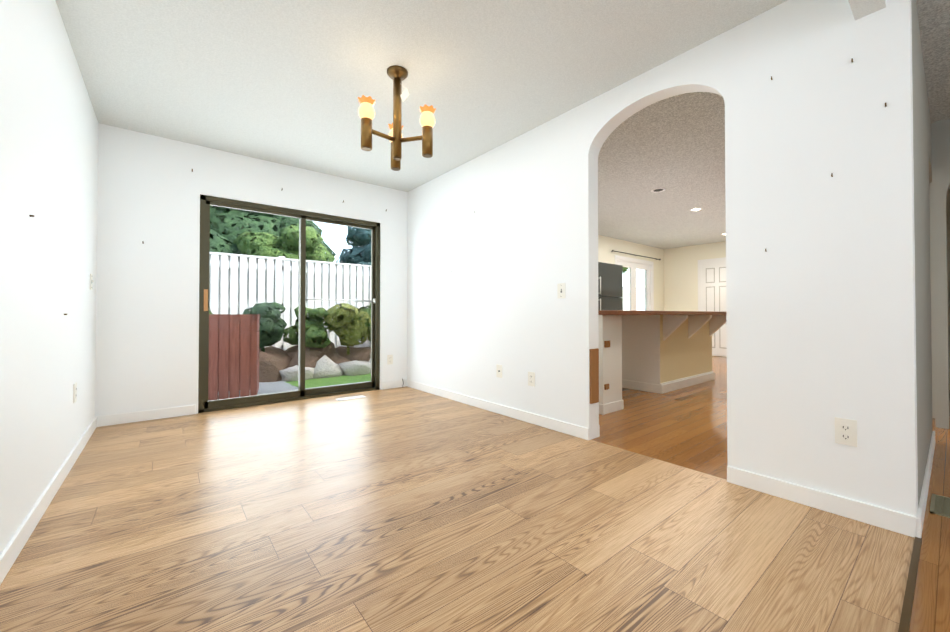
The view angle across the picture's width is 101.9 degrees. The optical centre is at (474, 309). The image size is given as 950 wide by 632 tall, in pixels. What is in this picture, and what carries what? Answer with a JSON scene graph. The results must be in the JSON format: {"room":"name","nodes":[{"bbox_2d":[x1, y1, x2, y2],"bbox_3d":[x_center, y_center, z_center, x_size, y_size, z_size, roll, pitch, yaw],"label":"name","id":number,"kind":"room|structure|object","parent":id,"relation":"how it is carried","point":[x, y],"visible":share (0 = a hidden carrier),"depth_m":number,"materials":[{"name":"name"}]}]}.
{"room":"dining room","nodes":[
{"label":"dining room","id":0,"kind":"room"},
{"bbox_2d":[0,0,97,553],"bbox_3d":[-0.754,-0.318,0.134,0.150,2.440,7.760,1,-1,-39],"label":"wall","id":1,"kind":"structure","parent":0,"point":[48,164],"depth_m":1.72,"materials":[{"name":"white paint"}]},
{"bbox_2d":[0,416,99,584],"bbox_3d":[-0.691,0.860,0.171,0.012,0.085,7.460,1,-1,-39],"label":"baseboard","id":2,"kind":"structure","parent":1,"relation":"attached to","point":[18,541],"depth_m":1.67,"materials":[{"name":"white wood"}]},
{"bbox_2d":[73,382,76,402],"bbox_3d":[-2.453,0.508,2.364,0.009,0.115,0.072,1,-1,-39],"label":"outlet","id":3,"kind":"object","parent":1,"relation":"attached to","point":[74,392],"visible":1,"depth_m":2.35,"materials":[{"name":"white plastic"}]},
{"bbox_2d":[90,274,93,289],"bbox_3d":[-2.826,-0.207,2.843,0.016,0.115,0.072,1,-1,-39],"label":"light switch","id":4,"kind":"object","parent":1,"relation":"attached to","point":[91,280],"visible":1,"depth_m":2.83,"materials":[{"name":"white plastic"}]},
{"bbox_2d":[29,58,886,314],"bbox_3d":[-0.647,-0.624,2.358,2.800,1.312,4.133,1,-1,-39],"label":"hooks","id":5,"kind":"object","parent":1,"relation":"attached to","point":[474,211],"visible":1,"depth_m":1.75,"materials":[{"name":"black metal"}]},
{"bbox_2d":[95,123,663,416],"bbox_3d":[0.791,-0.247,6.256,9.930,2.440,0.150,1,-1,-39],"label":"wall","id":6,"kind":"structure","parent":0,"point":[151,188],"depth_m":3.39,"materials":[{"name":"white paint"}]},
{"bbox_2d":[100,405,195,426],"bbox_3d":[-2.763,0.896,3.283,0.620,0.085,0.012,1,-1,-39],"label":"baseboard","id":7,"kind":"structure","parent":6,"relation":"attached to","point":[114,419],"depth_m":3.26,"materials":[{"name":"white wood"}]},
{"bbox_2d":[198,194,379,412],"bbox_3d":[-1.853,-0.052,4.100,1.770,2.000,0.115,1,-1,-39],"label":"sliding door","id":8,"kind":"structure","parent":6,"relation":"attached to","point":[206,405],"depth_m":4.07,"materials":[{"name":"clear glass"}]},
{"bbox_2d":[387,355,392,364],"bbox_3d":[-1.031,0.605,4.681,0.072,0.115,0.009,1,-1,-39],"label":"outlet","id":9,"kind":"object","parent":6,"relation":"attached to","point":[389,359],"visible":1,"depth_m":4.67,"materials":[{"name":"white plastic"}]},
{"bbox_2d":[382,380,407,389],"bbox_3d":[-0.994,0.913,4.704,0.300,0.085,0.012,1,-1,-39],"label":"baseboard","id":10,"kind":"structure","parent":6,"relation":"attached to","point":[392,384],"depth_m":4.71,"materials":[{"name":"white wood"}]},
{"bbox_2d":[615,255,653,310],"bbox_3d":[3.405,-0.052,8.341,1.580,2.100,0.170,1,-1,-39],"label":"door frame","id":11,"kind":"structure","parent":6,"relation":"attached to","point":[632,264],"depth_m":8.40,"materials":[{"name":"white wood"}]},
{"bbox_2d":[611,250,660,259],"bbox_3d":[3.474,-1.163,8.269,1.978,0.040,0.090,1,-1,-39],"label":"curtain rod","id":12,"kind":"object","parent":6,"relation":"attached to","point":[634,254],"visible":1,"depth_m":8.12,"materials":[{"name":"black"}]},
{"bbox_2d":[0,386,914,631],"bbox_3d":[-0.632,0.952,2.321,2.840,0.050,4.220,1,-1,-39],"label":"floor","id":13,"kind":"structure","parent":0,"point":[404,509],"depth_m":1.55,"materials":[{"name":"brown wood"}]},
{"bbox_2d":[336,395,365,400],"bbox_3d":[-1.331,0.946,4.133,0.300,0.006,0.100,1,-1,-39],"label":"floor vent","id":14,"kind":"object","parent":13,"relation":"in","point":[352,397],"visible":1,"depth_m":4.14,"materials":[{"name":"white metal"}]},
{"bbox_2d":[56,0,949,248],"bbox_3d":[3.112,-1.602,3.224,10.130,0.200,7.810,1,-1,-39],"label":"ceiling","id":15,"kind":"structure","parent":0,"point":[287,82],"depth_m":2.53,"materials":[{"name":"paint"}]},
{"bbox_2d":[358,65,435,170],"bbox_3d":[-0.526,-1.232,2.413,0.443,0.559,0.429,1,-1,-39],"label":"ceiling light","id":16,"kind":"object","parent":15,"relation":"hanging from","point":[397,74],"visible":1,"depth_m":2.38,"materials":[{"name":"gold metal"}]},
{"bbox_2d":[651,188,665,192],"bbox_3d":[2.271,-1.481,4.772,0.169,0.005,0.169,-1,-1,42],"label":"recessed light","id":17,"kind":"object","parent":15,"relation":"in","point":[656,190],"depth_m":4.78,"materials":[{"name":"white metal"}]},
{"bbox_2d":[689,208,702,210],"bbox_3d":[3.242,-1.471,5.655,0.169,0.005,0.169,1,-1,-45],"label":"recessed light","id":18,"kind":"object","parent":15,"relation":"in","point":[694,209],"depth_m":5.65,"materials":[{"name":"white"}]},
{"bbox_2d":[407,0,917,516],"bbox_3d":[0.513,-0.282,3.242,0.120,2.440,4.200,1,-1,-39],"label":"wall","id":19,"kind":"structure","parent":0,"point":[821,308],"depth_m":1.95,"materials":[{"name":"white paint"}]},
{"bbox_2d":[408,380,588,439],"bbox_3d":[-0.021,0.902,3.788,0.012,0.085,2.660,1,-1,-39],"label":"baseboard","id":20,"kind":"structure","parent":19,"relation":"attached to","point":[557,425],"depth_m":3.37,"materials":[{"name":"white wood"}]},
{"bbox_2d":[496,364,501,377],"bbox_3d":[0.221,0.556,3.494,0.007,0.115,0.072,1,-1,-39],"label":"phone jack","id":21,"kind":"object","parent":19,"relation":"attached to","point":[499,371],"visible":1,"depth_m":3.49,"materials":[{"name":"white plastic"}]},
{"bbox_2d":[528,372,534,386],"bbox_3d":[0.466,0.573,3.188,0.009,0.115,0.072,1,-1,-39],"label":"outlet","id":22,"kind":"object","parent":19,"relation":"attached to","point":[531,378],"visible":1,"depth_m":3.18,"materials":[{"name":"white plastic"}]},
{"bbox_2d":[557,283,564,297],"bbox_3d":[0.659,-0.145,2.950,0.016,0.115,0.072,1,-1,-39],"label":"light switch","id":23,"kind":"object","parent":19,"relation":"attached to","point":[560,290],"visible":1,"depth_m":2.95,"materials":[{"name":"white plastic"}]},
{"bbox_2d":[589,348,598,403],"bbox_3d":[0.862,0.478,2.787,0.094,0.390,0.014,1,-1,-39],"label":"trim","id":24,"kind":"structure","parent":19,"relation":"attached to","point":[594,372],"depth_m":2.78,"materials":[{"name":"brown wood"}]},
{"bbox_2d":[727,466,919,537],"bbox_3d":[1.563,0.879,1.815,0.012,0.085,0.660,1,-1,-39],"label":"baseboard","id":25,"kind":"structure","parent":19,"relation":"attached to","point":[894,521],"depth_m":1.75,"materials":[{"name":"white wood"}]},
{"bbox_2d":[835,417,856,446],"bbox_3d":[1.650,0.543,1.714,0.009,0.115,0.072,1,-1,-39],"label":"outlet","id":26,"kind":"object","parent":19,"relation":"attached to","point":[845,431],"visible":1,"depth_m":1.71,"materials":[{"name":"white plastic"}]},
{"bbox_2d":[664,241,725,356],"bbox_3d":[6.870,-0.247,6.259,0.150,2.440,7.460,1,-1,-39],"label":"wall","id":27,"kind":"structure","parent":0,"point":[680,278],"depth_m":8.76,"materials":[{"name":"beige paint"}]},
{"bbox_2d":[698,257,726,356],"bbox_3d":[5.357,-0.057,7.979,0.050,2.100,1.380,1,-1,-39],"label":"door","id":28,"kind":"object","parent":27,"relation":"attached to","point":[711,284],"visible":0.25,"depth_m":8.26,"materials":[{"name":"white wood"}]},
{"bbox_2d":[591,356,949,631],"bbox_3d":[3.153,0.963,3.207,9.850,0.050,7.580,1,-1,-39],"label":"floor","id":29,"kind":"structure","parent":0,"point":[685,427],"depth_m":2.69,"materials":[{"name":"brown wood"}]},
{"bbox_2d":[598,262,622,309],"bbox_3d":[2.026,0.108,6.631,0.770,1.740,0.765,1,-1,-39],"label":"fridge","id":30,"kind":"object","parent":29,"relation":"on","point":[610,285],"visible":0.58,"depth_m":6.38,"materials":[{"name":"grey metal"}]},
{"bbox_2d":[598,310,725,414],"bbox_3d":[2.181,0.488,4.741,3.250,0.935,1.020,1,-1,-39],"label":"breakfast bar","id":31,"kind":"object","parent":29,"relation":"on","point":[660,352],"depth_m":4.51,"materials":[{"name":"beige wood"}]},
{"bbox_2d":[898,537,921,631],"bbox_3d":[0.693,0.905,0.673,2.800,0.006,0.018,1,-1,-39],"label":"transition strip","id":32,"kind":"object","parent":29,"relation":"on","point":[905,618],"visible":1,"depth_m":1.26,"materials":[{"name":"brown wood"}]},
{"bbox_2d":[930,494,949,517],"bbox_3d":[2.205,0.918,1.792,0.280,0.006,0.110,1,-1,-39],"label":"floor vent","id":33,"kind":"object","parent":29,"relation":"in","point":[940,505],"visible":1,"depth_m":1.80,"materials":[{"name":"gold metal"}]},
{"bbox_2d":[848,0,885,19],"bbox_3d":[0.619,-1.411,0.792,2.800,0.240,0.094,1,-1,-39],"label":"header beam","id":34,"kind":"structure","parent":0,"point":[861,8],"depth_m":1.63,"materials":[{"name":"paint"}]},
{"bbox_2d":[911,0,934,505],"bbox_3d":[4.452,-0.276,3.791,6.710,2.440,0.120,1,-1,-39],"label":"wall","id":35,"kind":"structure","parent":0,"point":[924,288],"depth_m":2.06,"materials":[{"name":"grey paint"}]},
{"bbox_2d":[917,431,934,537],"bbox_3d":[2.493,0.882,2.119,1.842,0.085,0.015,1,-1,-39],"label":"baseboard","id":36,"kind":"structure","parent":35,"relation":"attached to","point":[924,492],"depth_m":1.90,"materials":[{"name":"white wood"}]},
{"bbox_2d":[931,119,949,428],"bbox_3d":[4.743,-0.298,1.857,0.120,2.440,3.260,1,-1,-39],"label":"wall","id":37,"kind":"structure","parent":0,"point":[940,137],"depth_m":3.06,"materials":[{"name":"grey paint"}]},
{"bbox_2d":[946,187,949,389],"bbox_3d":[6.684,-0.280,3.416,0.100,2.440,3.260,1,-1,-39],"label":"wall","id":38,"kind":"structure","parent":0,"point":[948,235],"depth_m":4.61,"materials":[{"name":"beige paint"}]},
{"label":"outside","id":39,"kind":"structure","parent":0,"visible":0},
{"bbox_2d":[218,373,370,395],"bbox_3d":[-6.985,1.163,16.502,38.000,0.100,25.590,1,-1,-39],"label":"ground","id":40,"kind":"structure","parent":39,"point":[314,382],"depth_m":5.13,"materials":[{"name":"green plant"}]},
{"bbox_2d":[208,314,259,400],"bbox_3d":[-2.746,0.510,4.264,0.610,0.920,0.540,0,-1,-27],"label":"fence","id":41,"kind":"object","parent":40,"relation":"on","point":[227,335],"depth_m":4.07,"materials":[{"name":"red wood"}]},
{"bbox_2d":[210,205,336,260],"bbox_3d":[-6.040,-3.656,9.018,6.053,9.815,5.223,1,-1,-39],"label":"tree","id":42,"kind":"object","parent":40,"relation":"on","point":[258,222],"depth_m":7.79,"materials":[{"name":"green plant"}]},
{"bbox_2d":[233,224,335,261],"bbox_3d":[-3.861,-0.298,7.825,1.788,2.679,1.932,1,-1,-39],"label":"tree","id":43,"kind":"object","parent":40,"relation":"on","point":[257,243],"depth_m":7.24,"materials":[{"name":"green plant"}]},
{"bbox_2d":[239,381,368,396],"bbox_3d":[0.498,1.005,6.423,8.760,0.060,0.500,1,-1,-39],"label":"step","id":44,"kind":"structure","parent":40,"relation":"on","point":[297,389],"depth_m":4.55,"materials":[{"name":"grey concrete"}]},
{"bbox_2d":[259,340,370,381],"bbox_3d":[-1.536,1.006,6.841,10.767,1.128,1.468,1,-1,-39],"label":"garden bed","id":45,"kind":"object","parent":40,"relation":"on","point":[282,360],"depth_m":5.72,"materials":[{"name":"brown"}]},
{"bbox_2d":[243,302,286,351],"bbox_3d":[-3.057,0.423,5.587,0.635,1.086,0.778,1,-1,-39],"label":"bush","id":46,"kind":"object","parent":45,"relation":"on","point":[267,322],"depth_m":5.44,"materials":[{"name":"green plant"}]},
{"bbox_2d":[283,306,331,347],"bbox_3d":[-2.560,0.453,6.006,0.772,1.035,0.816,1,-1,-39],"label":"bush","id":47,"kind":"object","parent":45,"relation":"on","point":[313,319],"depth_m":5.86,"materials":[{"name":"green plant"}]},
{"bbox_2d":[323,303,370,354],"bbox_3d":[-2.036,0.433,6.297,0.924,1.082,0.735,1,-1,-39],"label":"bush","id":48,"kind":"object","parent":45,"relation":"on","point":[352,336],"depth_m":6.14,"materials":[{"name":"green plant"}]},
{"bbox_2d":[357,302,370,327],"bbox_3d":[-1.748,0.393,6.614,0.752,1.169,0.620,1,-1,-39],"label":"bush","id":49,"kind":"object","parent":45,"relation":"on","point":[367,310],"depth_m":6.33,"materials":[{"name":"green plant"}]},
{"bbox_2d":[336,226,370,264],"bbox_3d":[-2.729,-2.360,11.149,3.312,6.881,3.581,1,-1,-39],"label":"tree","id":50,"kind":"object","parent":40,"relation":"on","point":[362,249],"depth_m":10.48,"materials":[{"name":"green plant"}]},
{"bbox_2d":[209,252,644,349],"bbox_3d":[-1.341,0.072,7.893,24.090,1.880,0.118,1,-1,-39],"label":"fence","id":51,"kind":"object","parent":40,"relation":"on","point":[249,276],"depth_m":6.38,"materials":[{"name":"white wood"}]}
]}

